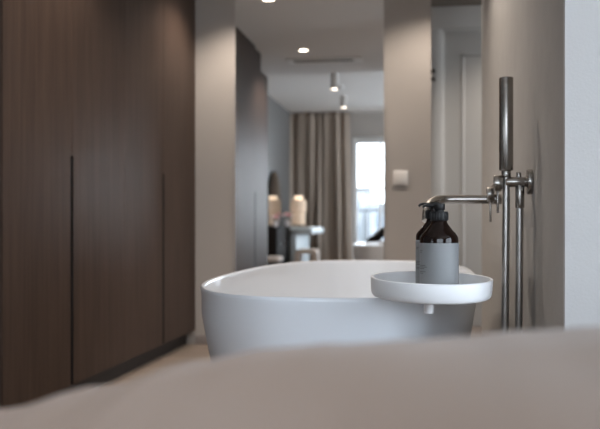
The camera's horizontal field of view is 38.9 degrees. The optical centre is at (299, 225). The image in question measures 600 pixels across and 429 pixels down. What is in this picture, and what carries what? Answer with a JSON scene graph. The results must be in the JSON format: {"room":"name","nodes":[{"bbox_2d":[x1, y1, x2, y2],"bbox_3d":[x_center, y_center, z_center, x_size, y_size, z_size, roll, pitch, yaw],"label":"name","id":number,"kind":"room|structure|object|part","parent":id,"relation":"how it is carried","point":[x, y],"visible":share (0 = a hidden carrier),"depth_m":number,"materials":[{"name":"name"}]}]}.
{"room":"bathroom","nodes":[
{"label":"bathroom","id":0,"kind":"room"},
{"bbox_2d":[101,326,481,385],"bbox_3d":[0.709,0.750,1.638,5.185,0.100,8.950,0,0,9],"label":"floor","id":1,"kind":"structure","parent":0,"point":[187,352],"depth_m":4.46,"materials":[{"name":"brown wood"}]},
{"bbox_2d":[0,0,194,408],"bbox_3d":[-1.098,-0.369,3.941,0.619,2.138,2.307,0,0,9],"label":"wardrobe","id":2,"kind":"object","parent":1,"relation":"on","point":[97,97],"visible":0.99,"depth_m":3.47,"materials":[{"name":"brown wood"}]},
{"bbox_3d":[-0.933,-0.333,3.024,0.020,1.895,0.541,0,0,9],"label":"door","id":3,"kind":"part","parent":2,"relation":"part of","materials":[{"name":"brown wood"}]},
{"bbox_3d":[-0.893,0.168,3.293,0.020,0.892,0.029,0,0,9],"label":"slot handle","id":4,"kind":"part","parent":2,"relation":"part of","materials":[{"name":"black wood"}]},
{"bbox_3d":[-0.850,-0.410,3.577,0.020,2.051,0.573,0,0,9],"label":"door","id":5,"kind":"part","parent":2,"relation":"part of","materials":[{"name":"brown wood"}]},
{"bbox_3d":[-0.764,-0.410,4.146,0.020,2.051,0.574,0,0,9],"label":"door","id":6,"kind":"part","parent":2,"relation":"part of","materials":[{"name":"brown wood"}]},
{"bbox_3d":[-0.722,0.168,4.431,0.020,0.892,0.029,0,0,9],"label":"slot handle","id":7,"kind":"part","parent":2,"relation":"part of","materials":[{"name":"black wood"}]},
{"bbox_3d":[-0.676,-0.410,4.734,0.020,2.051,0.611,0,0,9],"label":"door","id":8,"kind":"part","parent":2,"relation":"part of","materials":[{"name":"brown wood"}]},
{"bbox_2d":[0,326,599,428],"bbox_3d":[0.263,0.378,-0.472,1.694,0.644,2.099,0,0,9],"label":"bed","id":9,"kind":"object","parent":1,"relation":"on","point":[548,378],"visible":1,"depth_m":0.44,"materials":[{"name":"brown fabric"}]},
{"bbox_2d":[200,260,475,358],"bbox_3d":[0.167,0.422,2.660,0.747,0.555,1.909,0,0,9],"label":"freestanding bathtub","id":10,"kind":"object","parent":1,"relation":"on","point":[331,301],"visible":0.39,"depth_m":1.80,"materials":[{"name":"white ceramic"}]},
{"bbox_2d":[371,271,492,313],"bbox_3d":[0.257,0.131,1.664,0.237,0.075,0.237,0,0,9],"label":"tray","id":11,"kind":"object","parent":10,"relation":"on","point":[398,286],"visible":0.94,"depth_m":1.57,"materials":[{"name":"white ceramic"}]},
{"bbox_2d":[416,202,438,283],"bbox_3d":[0.271,0.039,1.716,0.075,0.176,0.075,0,0,6],"label":"pump bottle","id":12,"kind":"object","parent":11,"relation":"on","point":[420,232],"visible":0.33,"depth_m":1.70,"materials":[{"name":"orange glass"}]},
{"bbox_2d":[420,203,458,283],"bbox_3d":[0.268,0.044,1.636,0.075,0.176,0.075,0,0,9],"label":"pump bottle","id":13,"kind":"object","parent":11,"relation":"on","point":[439,244],"visible":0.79,"depth_m":1.61,"materials":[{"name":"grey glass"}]},
{"bbox_2d":[186,0,430,344],"bbox_3d":[-0.237,-0.370,5.035,2.002,2.140,0.132,0,0,9],"label":"wall","id":14,"kind":"structure","parent":0,"point":[407,22],"depth_m":5.00,"materials":[{"name":"grey paint"}]},
{"bbox_2d":[234,0,384,271],"bbox_3d":[0.048,-0.400,4.933,0.882,2.020,0.008,0,0,9],"label":"wall mirror","id":15,"kind":"object","parent":14,"relation":"attached to","point":[309,75],"visible":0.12,"depth_m":4.93,"materials":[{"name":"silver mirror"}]},
{"bbox_2d":[393,170,407,184],"bbox_3d":[0.573,-0.275,4.850,0.085,0.085,0.016,0,0,9],"label":"light switch","id":16,"kind":"object","parent":14,"relation":"attached to","point":[400,177],"visible":1,"depth_m":4.84,"materials":[{"name":"white plastic"}]},
{"bbox_2d":[431,0,481,6],"bbox_3d":[1.355,-0.475,5.924,4.885,2.350,0.120,0,0,9],"label":"wall","id":17,"kind":"structure","parent":0,"point":[434,3],"depth_m":5.91,"materials":[{"name":"brown"}]},
{"bbox_2d":[431,5,481,325],"bbox_3d":[1.402,-0.411,5.884,0.990,2.223,0.126,0,0,9],"label":"door","id":18,"kind":"structure","parent":17,"relation":"in","point":[456,31],"depth_m":5.92,"materials":[{"name":"grey paint"}]},
{"bbox_3d":[1.403,-0.411,5.891,0.990,2.223,0.112,0,0,9],"label":"frame","id":19,"kind":"part","parent":18,"relation":"part of","materials":[{"name":"grey paint"}]},
{"bbox_3d":[1.402,-0.350,5.884,0.560,1.700,0.007,0,0,9],"label":"panel moulding","id":20,"kind":"part","parent":18,"relation":"part of","materials":[{"name":"grey paint"}]},
{"bbox_2d":[482,0,562,333],"bbox_3d":[0.714,-0.370,2.709,0.120,2.140,2.370,0,0,9],"label":"wall","id":21,"kind":"structure","parent":0,"point":[522,40],"depth_m":2.10,"materials":[{"name":"beige paint"}]},
{"bbox_2d":[422,169,533,222],"bbox_3d":[0.433,-0.070,2.111,0.258,0.127,0.240,0,0,9],"label":"mixer","id":22,"kind":"object","parent":21,"relation":"attached to","point":[519,182],"visible":0.93,"depth_m":2.10,"materials":[{"name":"silver metal"}]},
{"bbox_3d":[0.402,-0.044,2.158,0.222,0.074,0.076,0,0,-15],"label":"spout","id":23,"kind":"part","parent":22,"relation":"part of","materials":[{"name":"silver metal"}]},
{"bbox_3d":[0.482,-0.080,2.154,0.018,0.037,0.037,0,0,9],"label":"handle","id":24,"kind":"part","parent":22,"relation":"part of","materials":[{"name":"silver metal"}]},
{"bbox_3d":[0.468,-0.101,2.015,0.018,0.039,0.039,0,0,9],"label":"handle","id":25,"kind":"part","parent":22,"relation":"part of","materials":[{"name":"silver metal"}]},
{"bbox_2d":[499,76,523,331],"bbox_3d":[0.500,0.136,2.010,0.057,0.975,0.033,0,0,9],"label":"shower","id":26,"kind":"object","parent":22,"relation":"attached to","point":[505,83],"visible":0.79,"depth_m":2.00,"materials":[{"name":"silver metal"}]},
{"bbox_2d":[515,185,523,207],"bbox_3d":[0.519,-0.069,2.007,0.021,0.054,0.021,0,0,9],"label":"outlet","id":27,"kind":"object","parent":22,"relation":"attached to","point":[519,189],"depth_m":2.00,"materials":[{"name":"silver metal"}]},
{"bbox_2d":[563,0,599,327],"bbox_3d":[1.798,-0.370,1.388,2.657,2.140,0.120,0,0,9],"label":"wall","id":28,"kind":"structure","parent":0,"point":[581,18],"depth_m":1.52,"materials":[{"name":"grey paint"}]}
]}

